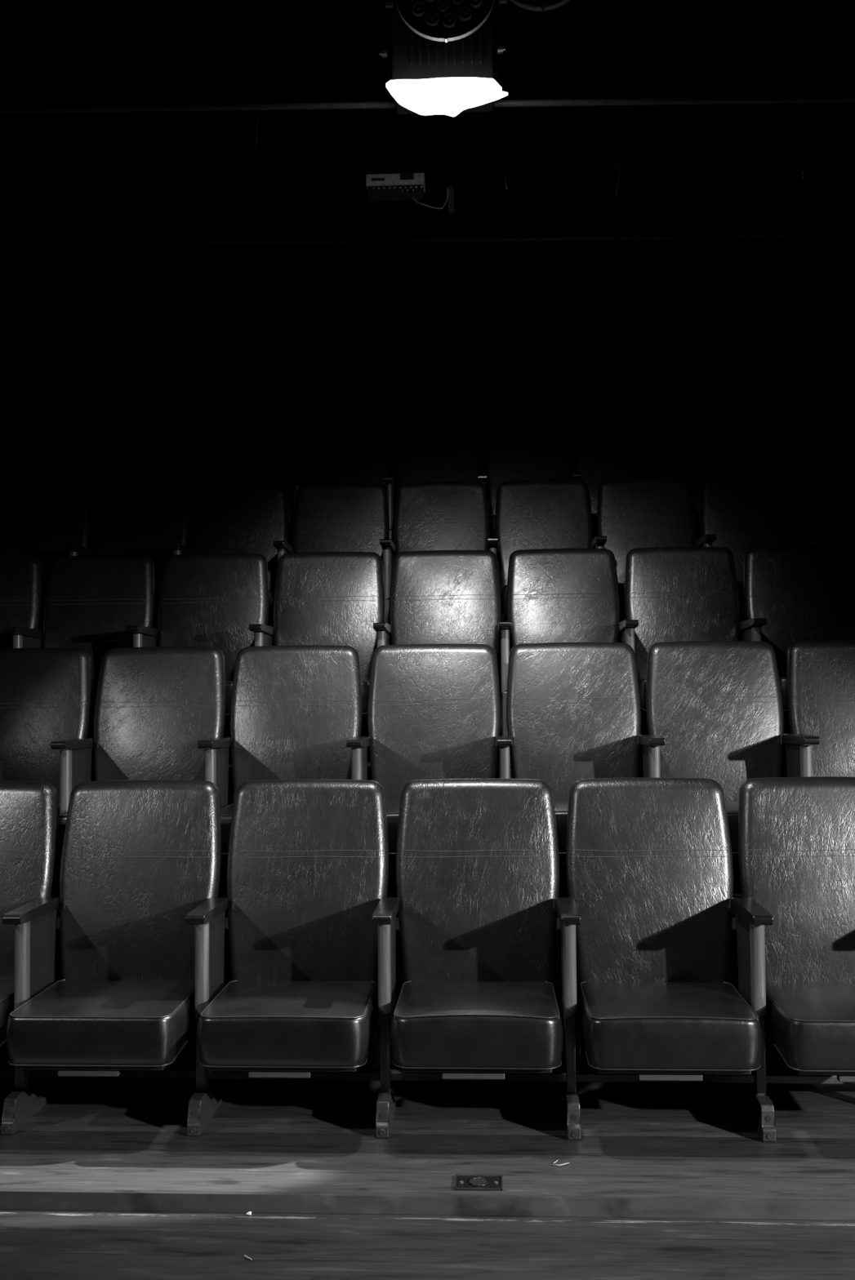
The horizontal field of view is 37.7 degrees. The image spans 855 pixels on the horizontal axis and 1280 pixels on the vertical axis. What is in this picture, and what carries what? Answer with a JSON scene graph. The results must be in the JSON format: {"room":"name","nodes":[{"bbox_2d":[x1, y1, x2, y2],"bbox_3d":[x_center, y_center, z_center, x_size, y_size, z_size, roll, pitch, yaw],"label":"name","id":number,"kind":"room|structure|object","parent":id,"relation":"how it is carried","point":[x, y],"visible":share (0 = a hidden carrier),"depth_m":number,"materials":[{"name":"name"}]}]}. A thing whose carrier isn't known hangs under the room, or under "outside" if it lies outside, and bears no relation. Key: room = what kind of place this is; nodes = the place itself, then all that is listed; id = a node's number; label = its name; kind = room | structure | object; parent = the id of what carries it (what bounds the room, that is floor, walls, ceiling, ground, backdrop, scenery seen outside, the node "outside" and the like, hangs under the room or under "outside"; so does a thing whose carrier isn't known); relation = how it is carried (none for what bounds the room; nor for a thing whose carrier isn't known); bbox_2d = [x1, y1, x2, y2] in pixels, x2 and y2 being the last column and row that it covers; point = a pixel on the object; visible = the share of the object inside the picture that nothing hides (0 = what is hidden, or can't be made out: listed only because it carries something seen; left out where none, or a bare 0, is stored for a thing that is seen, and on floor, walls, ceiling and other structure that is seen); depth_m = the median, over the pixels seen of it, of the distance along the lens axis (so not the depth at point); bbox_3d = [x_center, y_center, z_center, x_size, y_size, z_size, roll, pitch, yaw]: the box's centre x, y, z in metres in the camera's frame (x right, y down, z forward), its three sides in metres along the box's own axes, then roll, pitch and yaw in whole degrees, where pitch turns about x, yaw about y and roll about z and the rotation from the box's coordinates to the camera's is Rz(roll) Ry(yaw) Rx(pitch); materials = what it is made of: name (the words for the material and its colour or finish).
{"room":"auditorium","nodes":[
{"label":"auditorium","id":0,"kind":"room"},
{"bbox_2d":[39,613,745,659],"bbox_3d":[0.380,0.792,7.473,13.000,2.255,0.914,-1,-2,3],"label":"floor","id":1,"kind":"structure","parent":0,"point":[503,615],"depth_m":7.05,"materials":[{"name":"black"}]},
{"bbox_2d":[197,432,303,546],"bbox_3d":[-1.082,-0.824,7.682,0.577,1.018,0.653,-1,-2,3],"label":"seat","id":2,"kind":"object","parent":1,"relation":"on","point":[251,458],"visible":0.29,"depth_m":7.90,"materials":[{"name":"black leather"}]},
{"bbox_2d":[290,431,391,511],"bbox_3d":[-0.523,-0.830,7.653,0.577,1.018,0.653,-1,-2,3],"label":"seat","id":3,"kind":"object","parent":1,"relation":"on","point":[337,456],"visible":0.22,"depth_m":7.87,"materials":[{"name":"black leather"}]},
{"bbox_2d":[383,429,480,542],"bbox_3d":[0.037,-0.836,7.624,0.577,1.018,0.653,-1,-2,3],"label":"seat","id":4,"kind":"object","parent":1,"relation":"on","point":[423,455],"visible":0.3,"depth_m":7.84,"materials":[{"name":"black leather"}]},
{"bbox_2d":[477,427,570,537],"bbox_3d":[0.596,-0.842,7.595,0.577,1.018,0.653,-1,-2,3],"label":"seat","id":5,"kind":"object","parent":1,"relation":"on","point":[511,454],"visible":0.31,"depth_m":7.81,"materials":[{"name":"black leather"}]},
{"bbox_2d":[569,425,661,539],"bbox_3d":[1.155,-0.848,7.566,0.577,1.018,0.653,-1,-2,3],"label":"seat","id":6,"kind":"object","parent":1,"relation":"on","point":[602,453],"visible":0.35,"depth_m":7.78,"materials":[{"name":"black leather"}]},
{"bbox_2d":[662,423,752,540],"bbox_3d":[1.714,-0.854,7.537,0.577,1.018,0.653,-1,-2,3],"label":"seat","id":7,"kind":"object","parent":1,"relation":"on","point":[694,453],"visible":0.37,"depth_m":7.75,"materials":[{"name":"black leather"}]},
{"bbox_2d":[0,890,795,1071],"bbox_3d":[0.243,1.409,4.705,13.000,0.789,0.914,-1,-2,3],"label":"supports","id":8,"kind":"structure","parent":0,"point":[186,1058],"depth_m":4.27,"materials":[{"name":"black metal"}]},
{"bbox_2d":[0,648,92,816],"bbox_3d":[-1.682,0.529,4.908,0.577,1.018,0.653,-1,-2,3],"label":"seat","id":9,"kind":"object","parent":8,"relation":"on","point":[46,694],"visible":0.48,"depth_m":5.10,"materials":[{"name":"black leather"}]},
{"bbox_2d":[50,646,226,915],"bbox_3d":[-1.123,0.523,4.879,0.577,1.018,0.653,-1,-2,3],"label":"seat","id":10,"kind":"object","parent":8,"relation":"on","point":[153,706],"visible":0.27,"depth_m":5.07,"materials":[{"name":"black leather"}]},
{"bbox_2d":[197,644,362,897],"bbox_3d":[-0.564,0.517,4.850,0.577,1.018,0.653,-1,-2,3],"label":"seat","id":11,"kind":"object","parent":8,"relation":"on","point":[295,709],"visible":0.48,"depth_m":5.04,"materials":[{"name":"black leather"}]},
{"bbox_2d":[346,644,500,858],"bbox_3d":[-0.004,0.512,4.821,0.577,1.018,0.653,-1,-2,3],"label":"seat","id":12,"kind":"object","parent":8,"relation":"on","point":[433,710],"visible":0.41,"depth_m":5.01,"materials":[{"name":"black leather"}]},
{"bbox_2d":[496,642,640,863],"bbox_3d":[0.555,0.506,4.792,0.577,1.018,0.653,-1,-2,3],"label":"seat","id":13,"kind":"object","parent":8,"relation":"on","point":[573,709],"visible":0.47,"depth_m":4.98,"materials":[{"name":"black leather"}]},
{"bbox_2d":[638,640,783,863],"bbox_3d":[1.114,0.500,4.763,0.577,1.018,0.653,-1,-2,3],"label":"seat","id":14,"kind":"object","parent":8,"relation":"on","point":[714,708],"visible":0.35,"depth_m":4.95,"materials":[{"name":"black leather"}]},
{"bbox_2d":[782,639,854,777],"bbox_3d":[1.693,0.494,4.733,0.617,1.018,0.653,-1,-2,3],"label":"seat","id":15,"kind":"object","parent":8,"relation":"on","point":[820,673],"visible":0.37,"depth_m":4.94,"materials":[{"name":"black leather"}]},
{"bbox_2d":[54,758,786,890],"bbox_3d":[0.289,1.203,5.628,13.000,1.277,0.914,-1,-2,3],"label":"floor","id":16,"kind":"structure","parent":0,"point":[562,873],"depth_m":5.22,"materials":[{"name":"black"}]},
{"bbox_2d":[0,556,42,648],"bbox_3d":[-2.182,0.086,5.869,0.577,1.018,0.653,-1,-2,3],"label":"seat","id":17,"kind":"object","parent":16,"relation":"on","point":[20,577],"visible":0.41,"depth_m":6.08,"materials":[{"name":"black leather"}]},
{"bbox_2d":[4,555,155,720],"bbox_3d":[-1.623,0.080,5.840,0.577,1.018,0.653,-1,-2,3],"label":"seat","id":18,"kind":"object","parent":16,"relation":"on","point":[91,601],"visible":0.41,"depth_m":6.04,"materials":[{"name":"black leather"}]},
{"bbox_2d":[125,553,269,719],"bbox_3d":[-1.063,0.074,5.811,0.577,1.018,0.653,-1,-2,3],"label":"seat","id":19,"kind":"object","parent":16,"relation":"on","point":[211,600],"visible":0.39,"depth_m":6.01,"materials":[{"name":"black leather"}]},
{"bbox_2d":[248,551,384,718],"bbox_3d":[-0.504,0.068,5.782,0.577,1.018,0.653,-1,-2,3],"label":"seat","id":20,"kind":"object","parent":16,"relation":"on","point":[335,598],"visible":0.44,"depth_m":5.98,"materials":[{"name":"black leather"}]},
{"bbox_2d":[373,550,501,667],"bbox_3d":[0.055,0.062,5.753,0.577,1.018,0.653,-1,-2,3],"label":"seat","id":21,"kind":"object","parent":16,"relation":"on","point":[437,597],"visible":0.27,"depth_m":5.95,"materials":[{"name":"black leather"}]},
{"bbox_2d":[497,548,619,766],"bbox_3d":[0.614,0.056,5.724,0.577,1.018,0.653,-1,-2,3],"label":"seat","id":22,"kind":"object","parent":16,"relation":"on","point":[553,595],"visible":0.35,"depth_m":5.92,"materials":[{"name":"black leather"}]},
{"bbox_2d":[617,546,739,715],"bbox_3d":[1.173,0.050,5.695,0.577,1.018,0.653,-1,-2,3],"label":"seat","id":23,"kind":"object","parent":16,"relation":"on","point":[672,593],"visible":0.49,"depth_m":5.89,"materials":[{"name":"black leather"}]},
{"bbox_2d":[738,545,854,715],"bbox_3d":[1.753,0.044,5.665,0.617,1.018,0.653,-1,-2,3],"label":"seat","id":24,"kind":"object","parent":16,"relation":"on","point":[792,593],"visible":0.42,"depth_m":5.87,"materials":[{"name":"black leather"}]},
{"bbox_2d":[0,0,854,248],"bbox_3d":[0.175,-4.209,4.539,13.400,0.200,14.900,-1,-2,3],"label":"ceiling","id":25,"kind":"structure","parent":0,"point":[53,52],"depth_m":9.43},
{"bbox_2d":[0,224,854,506],"bbox_3d":[0.584,-0.851,11.742,13.400,5.900,0.200,-1,-2,3],"label":"wall","id":26,"kind":"structure","parent":0,"point":[130,342],"depth_m":11.76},
{"bbox_2d":[0,1077,854,1199],"bbox_3d":[0.196,1.613,3.745,13.000,0.300,0.990,-1,-2,3],"label":"floor","id":27,"kind":"structure","parent":0,"point":[670,1140],"depth_m":3.66,"materials":[{"name":"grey wood"}]},
{"bbox_2d":[0,780,57,1049],"bbox_3d":[-1.545,0.977,3.966,0.577,1.018,0.653,-1,-2,3],"label":"seat","id":28,"kind":"object","parent":27,"relation":"on","point":[28,810],"visible":0.54,"depth_m":4.17,"materials":[{"name":"black leather"}]},
{"bbox_2d":[0,779,222,1134],"bbox_3d":[-0.985,0.971,3.937,0.577,1.018,0.653,-1,-2,3],"label":"seat","id":29,"kind":"object","parent":27,"relation":"on","point":[138,856],"visible":0.93,"depth_m":4.07,"materials":[{"name":"black leather"}]},
{"bbox_2d":[185,778,388,1136],"bbox_3d":[-0.426,0.965,3.908,0.577,1.018,0.653,-1,-2,3],"label":"seat","id":30,"kind":"object","parent":27,"relation":"on","point":[307,873],"visible":0.99,"depth_m":4.04,"materials":[{"name":"black leather"}]},
{"bbox_2d":[0,1066,854,1084],"bbox_3d":[0.110,1.412,4.064,4.200,0.026,0.040,-1,-2,3],"label":"rail","id":31,"kind":"object","parent":27,"relation":"on","point":[5,1072],"visible":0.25,"depth_m":4.05,"materials":[{"name":"metal"}]},
{"bbox_2d":[0,1188,854,1220],"bbox_3d":[0.169,1.591,3.243,13.000,0.300,0.016,-1,-2,3],"label":"step riser","id":32,"kind":"structure","parent":27,"relation":"attached to","point":[39,1199],"depth_m":3.25,"materials":[{"name":"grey wood"}]},
{"bbox_2d":[372,777,562,1137],"bbox_3d":[0.133,0.959,3.879,0.577,1.018,0.653,-1,-2,3],"label":"seat","id":33,"kind":"object","parent":27,"relation":"on","point":[477,860],"visible":1,"depth_m":4.02,"materials":[{"name":"black leather"}]},
{"bbox_2d":[454,1174,502,1191],"bbox_3d":[0.136,1.442,3.333,0.126,0.007,0.094,-1,-2,3],"label":"floor plate","id":34,"kind":"object","parent":27,"relation":"on","point":[462,1182],"visible":1,"depth_m":3.33,"materials":[{"name":"metal"}]},
{"bbox_2d":[551,1162,569,1165],"bbox_3d":[0.370,1.444,3.453,0.052,0.005,0.017,0,-3,-16],"label":"tape curl","id":35,"kind":"object","parent":27,"relation":"on","point":[566,1162],"visible":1,"depth_m":3.45,"materials":[{"name":"white plastic"}]},
{"bbox_2d":[555,777,761,1140],"bbox_3d":[0.692,0.953,3.850,0.577,1.018,0.653,-1,-2,3],"label":"seat","id":36,"kind":"object","parent":27,"relation":"on","point":[645,918],"visible":1,"depth_m":3.99,"materials":[{"name":"black leather"}]},
{"bbox_2d":[731,776,854,1142],"bbox_3d":[1.271,0.947,3.820,0.617,1.018,0.653,-1,-2,3],"label":"seat","id":37,"kind":"object","parent":27,"relation":"on","point":[795,910],"visible":0.97,"depth_m":3.97,"materials":[{"name":"black leather"}]},
{"bbox_2d":[0,1208,854,1279],"bbox_3d":[0.007,1.483,0.144,13.000,0.254,6.194,-1,-2,3],"label":"floor","id":38,"kind":"structure","parent":0,"point":[35,1244],"depth_m":3.05,"materials":[{"name":"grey wood"}]},
{"bbox_2d":[0,95,854,113],"bbox_3d":[0.172,-1.703,3.982,12.800,0.275,0.020,-1,-2,3],"label":"pipe","id":39,"kind":"object","parent":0,"point":[828,99],"visible":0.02,"depth_m":3.99,"materials":[{"name":"black metal"}]},
{"bbox_2d":[379,0,569,116],"bbox_3d":[0.186,-2.034,3.802,0.679,0.999,0.454,-1,-2,3],"label":"lamp","id":40,"kind":"object","parent":39,"relation":"attached to","point":[451,78],"depth_m":3.70,"materials":[{"name":"metal"}]},
{"bbox_2d":[88,659,790,762],"bbox_3d":[0.334,0.998,6.550,13.000,1.766,0.914,-1,-2,3],"label":"floor","id":41,"kind":"structure","parent":0,"point":[364,731],"depth_m":6.12,"materials":[{"name":"black"}]},
{"bbox_2d":[0,488,92,627],"bbox_3d":[-2.188,-0.363,6.804,0.577,1.018,0.653,-1,-2,3],"label":"seat","id":42,"kind":"object","parent":41,"relation":"on","point":[37,523],"visible":0.47,"depth_m":7.01,"materials":[{"name":"black leather"}]},
{"bbox_2d":[62,486,190,626],"bbox_3d":[-1.629,-0.369,6.775,0.577,1.018,0.653,-1,-2,3],"label":"seat","id":43,"kind":"object","parent":41,"relation":"on","point":[137,520],"visible":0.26,"depth_m":6.98,"materials":[{"name":"black leather"}]},
{"bbox_2d":[167,484,288,624],"bbox_3d":[-1.069,-0.375,6.746,0.577,1.018,0.653,-1,-2,3],"label":"seat","id":44,"kind":"object","parent":41,"relation":"on","point":[233,518],"visible":0.39,"depth_m":6.95,"materials":[{"name":"black leather"}]},
{"bbox_2d":[273,483,389,622],"bbox_3d":[-0.510,-0.381,6.717,0.577,1.018,0.653,-1,-2,3],"label":"seat","id":45,"kind":"object","parent":41,"relation":"on","point":[330,517],"visible":0.41,"depth_m":6.93,"materials":[{"name":"black leather"}]},
{"bbox_2d":[379,481,490,644],"bbox_3d":[0.049,-0.387,6.688,0.577,1.018,0.653,-1,-2,3],"label":"seat","id":46,"kind":"object","parent":41,"relation":"on","point":[428,515],"visible":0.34,"depth_m":6.89,"materials":[{"name":"black leather"}]},
{"bbox_2d":[487,480,592,621],"bbox_3d":[0.608,-0.393,6.659,0.577,1.018,0.653,-1,-2,3],"label":"seat","id":47,"kind":"object","parent":41,"relation":"on","point":[530,514],"visible":0.4,"depth_m":6.87,"materials":[{"name":"black leather"}]},
{"bbox_2d":[590,478,695,621],"bbox_3d":[1.168,-0.399,6.630,0.577,1.018,0.653,-1,-2,3],"label":"seat","id":48,"kind":"object","parent":41,"relation":"on","point":[632,513],"visible":0.38,"depth_m":6.84,"materials":[{"name":"black leather"}]},
{"bbox_2d":[694,475,799,619],"bbox_3d":[1.727,-0.405,6.601,0.577,1.018,0.653,-1,-2,3],"label":"seat","id":49,"kind":"object","parent":41,"relation":"on","point":[737,514],"visible":0.35,"depth_m":6.81,"materials":[{"name":"black leather"}]},
{"bbox_3d":[-6.390,-1.092,4.750,0.200,5.900,14.500,-1,-2,3],"label":"wall","id":50,"kind":"structure","parent":0,"visible":0},
{"bbox_3d":[0.216,-1.818,4.847,12.800,0.085,0.030,-1,-2,3],"label":"pipe","id":51,"kind":"object","parent":50,"relation":"attached to","visible":0},
{"bbox_2d":[365,164,425,201],"bbox_3d":[-0.122,-1.762,4.837,0.224,0.109,0.090,-1,-2,3],"label":"box","id":52,"kind":"object","parent":51,"relation":"hanging from","point":[380,187],"visible":1,"depth_m":4.80,"materials":[{"name":"grey plastic"}]},
{"bbox_2d":[412,186,448,208],"bbox_3d":[0.009,-1.687,4.795,0.143,0.084,0.020,-1,-2,11],"label":"cable","id":53,"kind":"object","parent":52,"relation":"hanging from","point":[414,199],"visible":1,"depth_m":4.79,"materials":[{"name":"grey rubber"}]},
{"bbox_2d":[448,185,453,213],"bbox_3d":[0.091,-1.688,4.799,0.023,0.106,0.010,-1,-2,3],"label":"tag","id":54,"kind":"object","parent":53,"relation":"hanging from","point":[451,191],"visible":1,"depth_m":4.79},
{"bbox_2d":[504,169,508,190],"bbox_3d":[0.303,-1.768,4.816,0.013,0.087,0.033,-1,-2,3],"label":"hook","id":55,"kind":"object","parent":51,"relation":"attached to","point":[505,180],"visible":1,"depth_m":4.80,"materials":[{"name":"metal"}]},
{"bbox_2d":[800,160,804,178],"bbox_3d":[1.422,-1.790,4.759,0.013,0.087,0.033,-1,-2,3],"label":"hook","id":56,"kind":"object","parent":51,"relation":"attached to","point":[802,171],"visible":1,"depth_m":4.75,"materials":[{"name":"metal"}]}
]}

